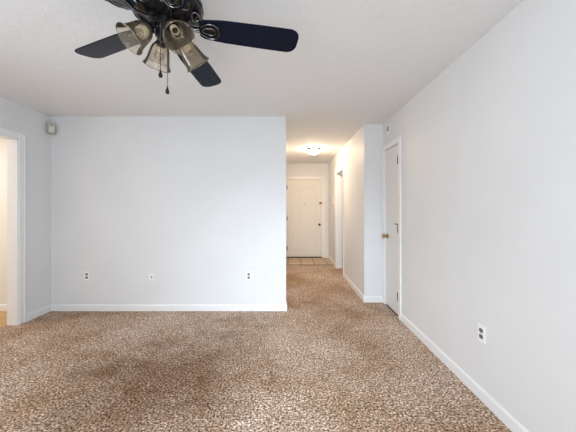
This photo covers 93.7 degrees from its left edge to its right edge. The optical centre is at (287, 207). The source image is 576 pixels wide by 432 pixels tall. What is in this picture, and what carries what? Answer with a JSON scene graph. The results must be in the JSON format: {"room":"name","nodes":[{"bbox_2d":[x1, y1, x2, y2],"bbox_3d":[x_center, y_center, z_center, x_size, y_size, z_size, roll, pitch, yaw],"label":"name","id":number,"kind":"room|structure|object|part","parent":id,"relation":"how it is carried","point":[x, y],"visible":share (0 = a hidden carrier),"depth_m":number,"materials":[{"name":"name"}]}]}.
{"room":"empty living room","nodes":[
{"label":"empty living room","id":0,"kind":"room"},
{"bbox_2d":[0,97,50,313],"bbox_3d":[-3.033,0.070,1.295,0.112,2.440,4.190,0,0,0],"label":"wall","id":1,"kind":"structure","parent":0,"point":[14,116],"depth_m":3.20,"materials":[{"name":"paint"}]},
{"bbox_2d":[0,127,25,324],"bbox_3d":[-3.023,0.227,2.480,0.132,2.126,1.136,0,0,0],"label":"trim","id":2,"kind":"structure","parent":1,"relation":"attached to","point":[16,141],"depth_m":2.97,"materials":[{"name":"white wood"}]},
{"bbox_2d":[26,304,50,321],"bbox_3d":[-2.970,1.249,3.219,0.013,0.082,0.342,0,0,0],"label":"baseboard","id":3,"kind":"structure","parent":1,"relation":"attached to","point":[46,309],"depth_m":3.21,"materials":[{"name":"white wood"}]},
{"bbox_2d":[0,116,285,303],"bbox_3d":[-2.612,0.095,3.450,5.175,2.490,0.120,0,0,0],"label":"wall","id":4,"kind":"structure","parent":0,"point":[197,204],"depth_m":3.39,"materials":[{"name":"paint"}]},
{"bbox_2d":[0,304,6,310],"bbox_3d":[-4.144,1.249,3.384,2.111,0.082,0.013,0,0,0],"label":"baseboard","id":5,"kind":"structure","parent":4,"relation":"attached to","point":[3,307],"depth_m":3.38,"materials":[{"name":"white wood"}]},
{"bbox_2d":[47,122,55,133],"bbox_3d":[-2.941,-0.988,3.354,0.082,0.136,0.102,0,0,-45],"label":"sensor","id":6,"kind":"object","parent":4,"relation":"attached to","point":[51,127],"visible":1,"depth_m":3.32,"materials":[{"name":"grey plastic"}]},
{"bbox_2d":[84,271,89,279],"bbox_3d":[-2.524,0.851,3.386,0.072,0.116,0.009,0,0,0],"label":"electrical outlet","id":7,"kind":"object","parent":4,"relation":"attached to","point":[86,273],"visible":1,"depth_m":3.38,"materials":[{"name":"white plastic"}]},
{"bbox_2d":[149,273,154,280],"bbox_3d":[-1.710,0.866,3.385,0.070,0.090,0.010,0,0,0],"label":"phone jack","id":8,"kind":"object","parent":4,"relation":"attached to","point":[151,275],"visible":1,"depth_m":3.38,"materials":[{"name":"white plastic"}]},
{"bbox_2d":[51,304,286,310],"bbox_3d":[-1.494,1.249,3.384,2.965,0.082,0.013,0,0,0],"label":"baseboard","id":9,"kind":"structure","parent":4,"relation":"attached to","point":[54,307],"depth_m":3.38,"materials":[{"name":"white wood"}]},
{"bbox_2d":[246,271,251,279],"bbox_3d":[-0.492,0.851,3.386,0.072,0.116,0.009,0,0,0],"label":"electrical outlet","id":10,"kind":"object","parent":4,"relation":"attached to","point":[248,273],"visible":1,"depth_m":3.38,"materials":[{"name":"white plastic"}]},
{"bbox_2d":[0,258,511,431],"bbox_3d":[-0.850,1.313,3.150,8.700,0.054,7.900,0,0,0],"label":"floor","id":11,"kind":"structure","parent":0,"point":[335,360],"depth_m":2.12,"materials":[{"name":"carpet"}]},
{"bbox_2d":[0,0,522,163],"bbox_3d":[-0.850,-1.200,3.105,8.900,0.100,8.050,0,0,0],"label":"ceiling","id":12,"kind":"structure","parent":0,"point":[353,64],"depth_m":2.10,"materials":[{"name":"white paint"}]},
{"bbox_2d":[75,0,298,93],"bbox_3d":[-0.566,-0.841,1.333,1.244,0.619,1.226,0,0,0],"label":"ceiling fan","id":13,"kind":"object","parent":12,"relation":"hanging from","point":[170,20],"visible":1,"depth_m":1.34,"materials":[{"name":"black metal"}]},
{"bbox_3d":[-0.948,-0.882,1.460,0.498,0.006,0.146,0,12,24],"label":"blade","id":14,"kind":"part","parent":13,"relation":"part of","materials":[{"name":"black wood"}]},
{"bbox_3d":[-0.847,-0.882,0.999,0.146,0.006,0.498,16,10,40],"label":"blade","id":15,"kind":"part","parent":13,"relation":"part of","materials":[{"name":"black wood"}]},
{"bbox_3d":[-0.684,-0.773,1.207,0.148,0.149,0.137,0,0,-42],"label":"lamp shade","id":16,"kind":"part","parent":13,"relation":"part of","materials":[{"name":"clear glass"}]},
{"bbox_2d":[139,25,148,35],"bbox_3d":[-0.657,-0.810,1.232,0.043,0.042,0.037,0,0,-42],"label":"socket","id":17,"kind":"object","parent":13,"relation":"attached to","point":[143,29],"depth_m":1.22,"materials":[{"name":"beige"}]},
{"bbox_3d":[-0.635,-0.829,1.252,0.078,0.052,0.052,0,0,-42],"label":"lamp arm","id":18,"kind":"part","parent":13,"relation":"part of","materials":[{"name":"black metal"}]},
{"bbox_3d":[-0.672,-0.773,1.401,0.137,0.149,0.148,0,0,-41],"label":"lamp shade","id":19,"kind":"part","parent":13,"relation":"part of","materials":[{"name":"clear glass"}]},
{"bbox_2d":[156,46,163,52],"bbox_3d":[-0.648,-0.810,1.373,0.037,0.042,0.043,0,0,-41],"label":"socket","id":20,"kind":"object","parent":13,"relation":"attached to","point":[158,47],"depth_m":1.36,"materials":[{"name":"beige"}]},
{"bbox_3d":[-0.588,-0.748,1.247,0.006,0.237,0.009,0,0,0],"label":"pull chain","id":21,"kind":"part","parent":13,"relation":"part of","materials":[{"name":"grey metal"}]},
{"bbox_3d":[-0.629,-0.829,1.351,0.052,0.052,0.078,0,0,-41],"label":"lamp arm","id":22,"kind":"part","parent":13,"relation":"part of","materials":[{"name":"black metal"}]},
{"bbox_3d":[-0.563,-0.704,1.259,0.006,0.289,0.009,0,0,-28],"label":"pull chain","id":23,"kind":"part","parent":13,"relation":"part of","materials":[{"name":"grey metal"}]},
{"bbox_3d":[-0.536,-0.829,1.247,0.052,0.052,0.078,0,0,-43],"label":"lamp arm","id":24,"kind":"part","parent":13,"relation":"part of","materials":[{"name":"metal"}]},
{"bbox_2d":[170,24,178,34],"bbox_3d":[-0.515,-0.810,1.226,0.037,0.042,0.043,0,0,-43],"label":"socket","id":25,"kind":"object","parent":13,"relation":"attached to","point":[174,28],"depth_m":1.23,"materials":[{"name":"beige"}]},
{"bbox_3d":[-0.505,-0.793,1.214,0.045,0.065,0.063,0,0,-43],"label":"bulb","id":26,"kind":"part","parent":13,"relation":"part of","materials":[{"name":"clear glass"}]},
{"bbox_3d":[-0.490,-0.773,1.199,0.137,0.149,0.148,0,0,-43],"label":"lamp shade","id":27,"kind":"part","parent":13,"relation":"part of","materials":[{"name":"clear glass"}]},
{"bbox_3d":[-0.384,-0.882,0.953,0.146,0.006,0.498,14,-7,-29],"label":"blade","id":28,"kind":"part","parent":13,"relation":"part of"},
{"bbox_2d":[183,44,190,51],"bbox_3d":[-0.510,-0.810,1.366,0.043,0.042,0.037,0,0,-43],"label":"socket","id":29,"kind":"object","parent":13,"relation":"attached to","point":[186,48],"depth_m":1.35,"materials":[{"name":"beige"}]},
{"bbox_3d":[-0.484,-0.773,1.391,0.148,0.149,0.137,0,0,-43],"label":"lamp shade","id":30,"kind":"part","parent":13,"relation":"part of","materials":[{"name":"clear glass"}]},
{"bbox_3d":[-0.555,-0.882,1.696,0.146,0.006,0.498,-12,-1,4],"label":"blade","id":31,"kind":"part","parent":13,"relation":"part of","materials":[{"name":"black wood"}]},
{"bbox_3d":[-0.194,-0.882,1.384,0.498,0.006,0.146,0,-12,-12],"label":"blade","id":32,"kind":"part","parent":13,"relation":"part of","materials":[{"name":"black wood"}]},
{"bbox_2d":[307,147,319,153],"bbox_3d":[0.495,-1.098,5.250,0.256,0.104,0.256,0,0,0],"label":"ceiling light","id":33,"kind":"object","parent":12,"relation":"attached to","point":[313,150],"visible":1,"depth_m":5.17,"materials":[{"name":"white glass"}]},
{"bbox_2d":[286,164,327,254],"bbox_3d":[0.448,0.095,7.050,1.435,2.490,0.140,0,0,0],"label":"wall","id":34,"kind":"structure","parent":0,"point":[291,169],"depth_m":6.98,"materials":[{"name":"paint"}]},
{"bbox_2d":[287,257,321,257],"bbox_3d":[0.420,1.275,7.015,0.910,0.022,0.110,0,0,0],"label":"trim","id":35,"kind":"structure","parent":34,"relation":"attached to","point":[287,257],"depth_m":6.96,"materials":[{"name":"brown metal"}]},
{"bbox_2d":[286,176,324,257],"bbox_3d":[0.423,0.236,7.030,1.068,2.107,0.140,0,0,0],"label":"door frame","id":36,"kind":"structure","parent":34,"relation":"in","point":[322,178],"depth_m":6.97,"materials":[{"name":"white wood"}]},
{"bbox_2d":[287,180,321,256],"bbox_3d":[0.432,0.264,6.978,0.946,1.993,0.116,0,0,0],"label":"door","id":37,"kind":"structure","parent":36,"relation":"attached to","point":[304,197],"depth_m":6.99,"materials":[{"name":"white wood"}]},
{"bbox_3d":[0.232,-0.400,6.994,0.287,0.300,0.016,0,0,0],"label":"panel","id":38,"kind":"part","parent":37,"relation":"part of","materials":[{"name":"white wood"}]},
{"bbox_3d":[0.232,0.150,6.994,0.287,0.560,0.016,0,0,0],"label":"panel","id":39,"kind":"part","parent":37,"relation":"part of","materials":[{"name":"white wood"}]},
{"bbox_3d":[0.232,0.830,6.994,0.287,0.520,0.016,0,0,0],"label":"panel","id":40,"kind":"part","parent":37,"relation":"part of","materials":[{"name":"white wood"}]},
{"bbox_3d":[0.609,-0.400,6.994,0.287,0.300,0.016,0,0,0],"label":"panel","id":41,"kind":"part","parent":37,"relation":"part of","materials":[{"name":"white wood"}]},
{"bbox_3d":[0.609,0.150,6.994,0.287,0.560,0.016,0,0,0],"label":"panel","id":42,"kind":"part","parent":37,"relation":"part of","materials":[{"name":"white wood"}]},
{"bbox_3d":[0.609,0.830,6.994,0.287,0.520,0.016,0,0,0],"label":"panel","id":43,"kind":"part","parent":37,"relation":"part of","materials":[{"name":"white wood"}]},
{"bbox_2d":[342,174,342,257],"bbox_3d":[2.393,0.095,5.510,2.455,2.490,3.220,0,0,0],"label":"wall","id":44,"kind":"structure","parent":0,"point":[342,174],"depth_m":7.00,"materials":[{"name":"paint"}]},
{"bbox_2d":[328,124,372,295],"bbox_3d":[1.105,0.095,5.340,0.120,2.490,3.280,0,0,0],"label":"wall","id":45,"kind":"structure","parent":0,"point":[356,156],"depth_m":4.12,"materials":[{"name":"paint"}]},
{"bbox_2d":[335,164,343,276],"bbox_3d":[1.095,0.237,5.445,0.140,2.105,0.850,0,0,0],"label":"doorway","id":46,"kind":"structure","parent":45,"relation":"in","point":[338,173],"depth_m":5.79,"materials":[{"name":"white wood"}]},
{"bbox_2d":[344,273,363,300],"bbox_3d":[1.038,1.249,4.364,0.013,0.082,1.328,0,0,0],"label":"baseboard","id":47,"kind":"structure","parent":45,"relation":"attached to","point":[346,278],"depth_m":4.20,"materials":[{"name":"white wood"}]},
{"bbox_2d":[373,124,382,295],"bbox_3d":[1.315,0.095,3.760,0.299,2.490,0.120,0,0,0],"label":"wall","id":48,"kind":"structure","parent":0,"point":[377,128],"depth_m":3.70,"materials":[{"name":"paint"}]},
{"bbox_2d":[363,296,381,301],"bbox_3d":[1.158,1.249,3.693,0.252,0.082,0.013,0,0,0],"label":"baseboard","id":49,"kind":"structure","parent":48,"relation":"attached to","point":[365,298],"depth_m":3.69,"materials":[{"name":"white wood"}]},
{"bbox_2d":[383,0,575,431],"bbox_3d":[1.384,0.095,1.450,0.160,2.490,4.500,0,0,0],"label":"wall","id":50,"kind":"structure","parent":0,"point":[489,143],"depth_m":1.63,"materials":[{"name":"paint"}]},
{"bbox_2d":[382,145,397,313],"bbox_3d":[1.292,0.258,3.389,0.103,2.033,0.443,0,0,0],"label":"door","id":51,"kind":"structure","parent":50,"relation":"in","point":[391,235],"depth_m":3.38,"materials":[{"name":"white wood"}]},
{"bbox_2d":[382,135,401,319],"bbox_3d":[1.344,0.224,3.395,0.120,2.133,0.596,0,0,0],"label":"trim","id":52,"kind":"structure","parent":50,"relation":"attached to","point":[398,140],"depth_m":3.15,"materials":[{"name":"white wood"}]},
{"bbox_2d":[401,313,528,431],"bbox_3d":[1.298,1.249,1.149,0.013,0.082,3.899,0,0,0],"label":"baseboard","id":53,"kind":"structure","parent":50,"relation":"attached to","point":[490,402],"depth_m":1.90,"materials":[{"name":"white wood"}]},
{"bbox_2d":[478,323,485,344],"bbox_3d":[1.300,0.844,1.815,0.009,0.116,0.072,0,0,0],"label":"electrical outlet","id":54,"kind":"object","parent":50,"relation":"attached to","point":[481,329],"visible":1,"depth_m":1.80,"materials":[{"name":"white plastic"}]}
]}

